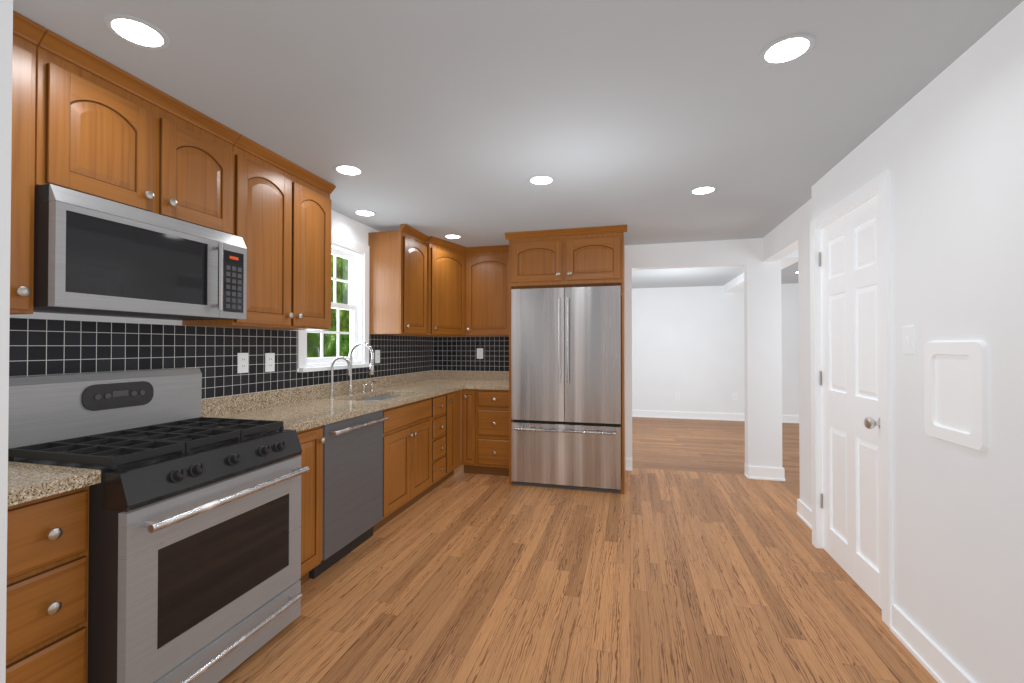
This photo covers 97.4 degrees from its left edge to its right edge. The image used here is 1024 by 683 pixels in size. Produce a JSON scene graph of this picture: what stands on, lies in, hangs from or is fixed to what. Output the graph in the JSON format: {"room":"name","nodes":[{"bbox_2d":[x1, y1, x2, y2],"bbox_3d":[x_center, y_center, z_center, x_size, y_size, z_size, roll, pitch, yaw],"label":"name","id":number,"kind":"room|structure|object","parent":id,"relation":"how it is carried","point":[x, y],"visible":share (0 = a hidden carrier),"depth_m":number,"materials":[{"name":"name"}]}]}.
{"room":"kitchen","nodes":[
{"label":"kitchen","id":0,"kind":"room"},
{"bbox_2d":[0,0,12,682],"bbox_3d":[-1.644,0.132,1.200,0.650,2.340,0.120,0,-1,15],"label":"wall","id":1,"kind":"structure","parent":0,"point":[6,32],"depth_m":1.17,"materials":[{"name":"paint"}]},
{"bbox_2d":[10,210,424,398],"bbox_3d":[-1.883,0.138,1.805,0.120,2.340,7.380,0,-1,15],"label":"wall","id":2,"kind":"structure","parent":0,"point":[347,227],"depth_m":2.25,"materials":[{"name":"paint"}]},
{"bbox_2d":[10,10,45,314],"bbox_3d":[-1.733,-0.561,1.412,0.370,0.941,0.224,0,-1,15],"label":"upper cabinet","id":3,"kind":"object","parent":2,"relation":"attached to","point":[27,34],"visible":0.77,"depth_m":1.44,"materials":[{"name":"brown wood"}]},
{"bbox_2d":[35,29,239,234],"bbox_3d":[-1.607,-0.772,1.893,0.370,0.510,0.758,0,-1,15],"label":"upper cabinet","id":4,"kind":"object","parent":2,"relation":"attached to","point":[105,129],"visible":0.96,"depth_m":1.74,"materials":[{"name":"brown wood"}]},
{"bbox_2d":[33,184,246,320],"bbox_3d":[-1.561,-0.312,1.876,0.452,0.402,0.756,0,-1,15],"label":"microwave","id":5,"kind":"object","parent":4,"relation":"attached to","point":[95,256],"visible":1,"depth_m":1.69,"materials":[{"name":"silver metal"}]},
{"bbox_2d":[9,318,432,398],"bbox_3d":[-1.428,0.161,3.293,0.006,0.464,4.030,0,-1,15],"label":"tile backsplash","id":6,"kind":"structure","parent":2,"relation":"attached to","point":[41,347],"depth_m":2.36,"materials":[{"name":"tile"}]},
{"bbox_2d":[237,353,247,372],"bbox_3d":[-1.587,0.126,2.656,0.006,0.117,0.073,0,-1,15],"label":"electrical outlet plate","id":7,"kind":"object","parent":2,"relation":"attached to","point":[242,358],"depth_m":2.65,"materials":[{"name":"white plastic"}]},
{"bbox_2d":[182,134,335,329],"bbox_3d":[-1.416,-0.549,2.621,0.370,0.941,0.744,0,-1,15],"label":"upper cabinet","id":8,"kind":"object","parent":2,"relation":"attached to","point":[282,207],"depth_m":2.52,"materials":[{"name":"brown wood"}]},
{"bbox_2d":[265,353,274,371],"bbox_3d":[-1.534,0.133,2.856,0.006,0.117,0.073,0,-1,15],"label":"electrical outlet plate","id":9,"kind":"object","parent":2,"relation":"attached to","point":[269,357],"depth_m":2.85,"materials":[{"name":"white plastic"}]},
{"bbox_2d":[297,232,370,371],"bbox_3d":[-1.406,-0.312,3.532,0.170,1.056,0.864,0,-1,15],"label":"window","id":10,"kind":"structure","parent":2,"relation":"in","point":[356,254],"depth_m":3.79,"materials":[{"name":"white wood"}]},
{"bbox_2d":[375,350,379,362],"bbox_3d":[-1.215,0.137,4.072,0.006,0.117,0.073,0,-1,15],"label":"electrical outlet plate","id":11,"kind":"object","parent":2,"relation":"attached to","point":[377,352],"depth_m":4.07,"materials":[{"name":"white plastic"}]},
{"bbox_2d":[368,224,471,336],"bbox_3d":[-0.813,-0.530,4.523,0.570,0.940,1.347,0,-1,15],"label":"upper cabinet","id":12,"kind":"object","parent":2,"relation":"attached to","point":[433,287],"depth_m":4.12,"materials":[{"name":"brown wood"}]},
{"bbox_2d":[13,0,1023,287],"bbox_3d":[1.589,-1.072,2.799,6.340,0.100,11.040,0,-1,15],"label":"ceiling","id":13,"kind":"structure","parent":0,"point":[469,118],"depth_m":1.87,"materials":[{"name":"paint"}]},
{"bbox_2d":[104,14,169,49],"bbox_3d":[-1.251,-1.032,1.507,0.171,0.006,0.171,0,-1,-30],"label":"recessed light","id":14,"kind":"object","parent":13,"relation":"in","point":[135,31],"depth_m":1.50,"materials":[{"name":"paint"}]},
{"bbox_2d":[333,164,363,175],"bbox_3d":[-0.974,-1.020,2.685,0.171,0.006,0.171,0,-1,-30],"label":"recessed light","id":15,"kind":"object","parent":13,"relation":"in","point":[344,169],"depth_m":2.68,"materials":[{"name":"paint"}]},
{"bbox_2d":[353,210,375,216],"bbox_3d":[-1.160,-1.011,3.550,0.171,0.006,0.171,0,-1,-30],"label":"recessed light","id":16,"kind":"object","parent":13,"relation":"in","point":[367,213],"depth_m":3.55,"materials":[{"name":"glass"}]},
{"bbox_2d":[444,234,461,238],"bbox_3d":[-0.567,-1.004,4.315,0.171,0.006,0.171,0,-1,-30],"label":"recessed light","id":17,"kind":"object","parent":13,"relation":"in","point":[450,236],"depth_m":4.30,"materials":[{"name":"glass"}]},
{"bbox_2d":[528,175,554,184],"bbox_3d":[0.185,-1.018,2.846,0.171,0.006,0.171,0,-1,-30],"label":"recessed light","id":18,"kind":"object","parent":13,"relation":"in","point":[537,179],"depth_m":2.84,"materials":[{"name":"glass"}]},
{"bbox_2d":[690,186,716,194],"bbox_3d":[1.288,-1.016,3.032,0.171,0.006,0.171,0,-1,-30],"label":"recessed light","id":19,"kind":"object","parent":13,"relation":"in","point":[702,190],"depth_m":3.03,"materials":[{"name":"paint"}]},
{"bbox_2d":[759,33,815,65],"bbox_3d":[0.974,-1.031,1.595,0.171,0.006,0.171,0,-1,-30],"label":"recessed light","id":20,"kind":"object","parent":13,"relation":"in","point":[789,48],"depth_m":1.59,"materials":[{"name":"paint"}]},
{"bbox_2d":[218,417,937,682],"bbox_3d":[1.589,1.368,2.775,6.340,0.100,11.040,0,-1,15],"label":"floor","id":21,"kind":"structure","parent":0,"point":[647,576],"depth_m":2.36,"materials":[{"name":"brown wood"}]},
{"bbox_2d":[6,486,88,682],"bbox_3d":[-1.607,0.872,1.365,0.630,0.863,0.224,0,-1,15],"label":"base cabinet","id":22,"kind":"object","parent":21,"relation":"on","point":[47,591],"visible":0.92,"depth_m":1.29,"materials":[{"name":"brown wood"}]},
{"bbox_2d":[8,461,100,506],"bbox_3d":[-1.608,0.369,1.371,0.628,0.140,0.224,0,-1,15],"label":"countertop","id":23,"kind":"structure","parent":22,"relation":"on","point":[27,482],"depth_m":1.32,"materials":[{"name":"stone"}]},
{"bbox_2d":[8,368,308,682],"bbox_3d":[-1.398,0.719,1.823,0.788,1.178,0.756,0,-1,15],"label":"range","id":24,"kind":"object","parent":21,"relation":"on","point":[194,571],"visible":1,"depth_m":1.65,"materials":[{"name":"grey metal"}]},
{"bbox_2d":[297,426,325,584],"bbox_3d":[-1.343,0.882,2.374,0.630,0.863,0.330,0,-1,15],"label":"base cabinet","id":25,"kind":"object","parent":21,"relation":"on","point":[312,440],"visible":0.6,"depth_m":2.37,"materials":[{"name":"brown wood"}]},
{"bbox_2d":[309,410,387,578],"bbox_3d":[-1.199,0.888,2.822,0.624,0.855,0.601,0,-1,15],"label":"dishwasher","id":26,"kind":"object","parent":21,"relation":"on","point":[352,481],"visible":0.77,"depth_m":2.70,"materials":[{"name":"grey metal"}]},
{"bbox_2d":[356,395,431,532],"bbox_3d":[-1.046,0.893,3.507,0.630,0.863,0.792,0,-1,15],"label":"base cabinet","id":27,"kind":"object","parent":21,"relation":"on","point":[407,454],"visible":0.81,"depth_m":3.38,"materials":[{"name":"brown wood"}]},
{"bbox_2d":[422,394,445,496],"bbox_3d":[-0.906,0.899,4.038,0.630,0.863,0.298,0,-1,15],"label":"base cabinet","id":28,"kind":"object","parent":21,"relation":"on","point":[438,417],"visible":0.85,"depth_m":3.95,"materials":[{"name":"brown wood"}]},
{"bbox_2d":[437,389,479,485],"bbox_3d":[-0.684,0.905,4.655,0.748,0.863,1.000,0,-1,15],"label":"base cabinet","id":29,"kind":"object","parent":21,"relation":"on","point":[461,427],"visible":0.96,"depth_m":4.46,"materials":[{"name":"brown wood"}]},
{"bbox_2d":[201,370,467,431],"bbox_3d":[-0.999,0.392,3.689,0.630,0.140,3.039,0,-1,15],"label":"countertop","id":30,"kind":"structure","parent":29,"relation":"on","point":[297,409],"depth_m":2.98,"materials":[{"name":"stone"}]},
{"bbox_2d":[328,342,377,397],"bbox_3d":[-1.177,0.212,3.564,0.241,0.416,0.578,0,-1,15],"label":"faucet","id":31,"kind":"object","parent":30,"relation":"on","point":[349,373],"visible":1,"depth_m":3.50,"materials":[{"name":"silver metal"}]},
{"bbox_2d":[357,395,397,400],"bbox_3d":[-1.036,0.545,3.507,0.352,0.169,0.667,0,-1,15],"label":"sink","id":32,"kind":"object","parent":30,"relation":"in","point":[378,398],"visible":0.1,"depth_m":3.80,"materials":[{"name":"silver metal"}]},
{"bbox_2d":[464,371,508,389],"bbox_3d":[-0.153,0.402,4.692,0.498,0.140,0.669,0,-1,15],"label":"countertop","id":33,"kind":"structure","parent":29,"relation":"on","point":[489,380],"depth_m":4.99,"materials":[{"name":"stone"}]},
{"bbox_2d":[477,389,508,475],"bbox_3d":[-0.093,0.905,4.681,0.378,0.863,0.650,0,-1,15],"label":"drawers","id":34,"kind":"object","parent":21,"relation":"on","point":[492,432],"visible":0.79,"depth_m":4.41,"materials":[{"name":"brown wood"}]},
{"bbox_2d":[505,225,626,493],"bbox_3d":[0.569,0.166,4.412,1.098,2.336,0.850,0,-1,15],"label":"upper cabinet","id":35,"kind":"object","parent":21,"relation":"on","point":[579,257],"visible":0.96,"depth_m":4.05,"materials":[{"name":"brown wood"}]},
{"bbox_2d":[511,286,621,492],"bbox_3d":[0.562,0.426,4.383,0.982,1.815,0.847,0,-1,15],"label":"refrigerator","id":36,"kind":"object","parent":21,"relation":"on","point":[566,386],"visible":1,"depth_m":4.02,"materials":[{"name":"grey metal"}]},
{"bbox_2d":[434,238,781,469],"bbox_3d":[0.851,0.168,4.841,3.630,2.340,0.120,0,-1,15],"label":"wall","id":37,"kind":"structure","parent":0,"point":[763,359],"depth_m":4.39,"materials":[{"name":"paint"}]},
{"bbox_2d":[433,337,508,371],"bbox_3d":[-0.360,0.141,5.092,1.100,0.388,0.008,0,-1,15],"label":"tile backsplash","id":38,"kind":"structure","parent":37,"relation":"attached to","point":[449,353],"depth_m":5.12,"materials":[{"name":"tile"}]},
{"bbox_2d":[477,348,482,358],"bbox_3d":[-0.362,0.136,5.086,0.073,0.117,0.006,0,-1,15],"label":"electrical outlet plate","id":39,"kind":"object","parent":37,"relation":"attached to","point":[479,350],"depth_m":5.08,"materials":[{"name":"white plastic"}]},
{"bbox_2d":[468,245,508,336],"bbox_3d":[-0.177,-0.527,4.853,0.620,0.940,0.387,0,-1,15],"label":"upper cabinet","id":40,"kind":"object","parent":37,"relation":"attached to","point":[488,266],"depth_m":4.72,"materials":[{"name":"brown wood"}]},
{"bbox_2d":[626,459,631,469],"bbox_3d":[0.146,1.281,5.074,2.341,0.120,0.052,0,-1,15],"label":"baseboard","id":41,"kind":"structure","parent":37,"relation":"attached to","point":[628,461],"depth_m":4.66,"materials":[{"name":"white wood"}]},
{"bbox_2d":[746,465,785,480],"bbox_3d":[2.454,1.273,4.335,0.324,0.120,0.022,0,-1,15],"label":"baseboard","id":42,"kind":"structure","parent":37,"relation":"attached to","point":[752,472],"depth_m":4.33,"materials":[{"name":"white wood"}]},
{"bbox_2d":[632,283,798,415],"bbox_3d":[2.911,0.200,8.085,6.450,2.340,0.120,0,-1,15],"label":"wall","id":43,"kind":"structure","parent":0,"point":[688,344],"depth_m":7.93,"materials":[{"name":"paint"}]},
{"bbox_2d":[632,410,798,422],"bbox_3d":[2.955,1.310,7.987,6.300,0.120,0.022,0,-1,15],"label":"baseboard","id":44,"kind":"structure","parent":43,"relation":"attached to","point":[635,413],"depth_m":7.90,"materials":[{"name":"white wood"}]},
{"bbox_2d":[724,249,797,292],"bbox_3d":[3.365,-0.925,6.240,0.210,0.124,3.239,0,-1,15],"label":"wall","id":45,"kind":"structure","parent":0,"point":[736,285],"depth_m":6.66,"materials":[{"name":"paint"}]},
{"bbox_2d":[763,1,1023,682],"bbox_3d":[1.792,0.128,0.842,0.720,2.340,7.140,0,-1,15],"label":"wall","id":46,"kind":"structure","parent":0,"point":[945,147],"depth_m":1.65,"materials":[{"name":"paint"}]},
{"bbox_2d":[797,499,811,529],"bbox_3d":[2.119,1.262,3.190,0.022,0.120,0.551,0,-1,15],"label":"baseboard","id":47,"kind":"structure","parent":46,"relation":"attached to","point":[804,513],"depth_m":3.30,"materials":[{"name":"white wood"}]},
{"bbox_2d":[819,195,881,608],"bbox_3d":[1.863,0.295,2.499,0.112,2.028,0.777,0,-1,15],"label":"door","id":48,"kind":"structure","parent":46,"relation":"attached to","point":[850,384],"depth_m":2.47,"materials":[{"name":"white wood"}]},
{"bbox_2d":[810,170,892,627],"bbox_3d":[1.906,0.264,2.488,0.136,2.102,0.909,0,-1,15],"label":"door frame","id":49,"kind":"structure","parent":46,"relation":"attached to","point":[879,185],"depth_m":2.12,"materials":[{"name":"white wood"}]},
{"bbox_2d":[902,326,913,353],"bbox_3d":[1.701,-0.006,1.937,0.010,0.117,0.073,0,-1,15],"label":"light switch plate","id":50,"kind":"object","parent":46,"relation":"attached to","point":[907,344],"depth_m":1.93,"materials":[{"name":"white plastic"}]},
{"bbox_2d":[890,604,974,682],"bbox_3d":[1.126,1.228,-0.242,0.022,0.120,4.724,0,-1,15],"label":"baseboard","id":51,"kind":"structure","parent":46,"relation":"attached to","point":[938,664],"depth_m":1.80,"materials":[{"name":"white wood"}]},
{"bbox_2d":[924,340,988,451],"bbox_3d":[1.627,0.186,1.661,0.014,0.380,0.318,0,-1,15],"label":"access panel","id":52,"kind":"object","parent":46,"relation":"attached to","point":[956,392],"visible":0.96,"depth_m":1.64,"materials":[{"name":"white plastic"}]},
{"label":"outside","id":53,"kind":"structure","parent":0,"visible":0},
{"bbox_2d":[307,254,349,357],"bbox_3d":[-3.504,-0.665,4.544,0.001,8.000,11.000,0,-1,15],"label":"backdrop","id":54,"kind":"structure","parent":53,"point":[312,348],"depth_m":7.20,"materials":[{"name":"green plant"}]}
]}

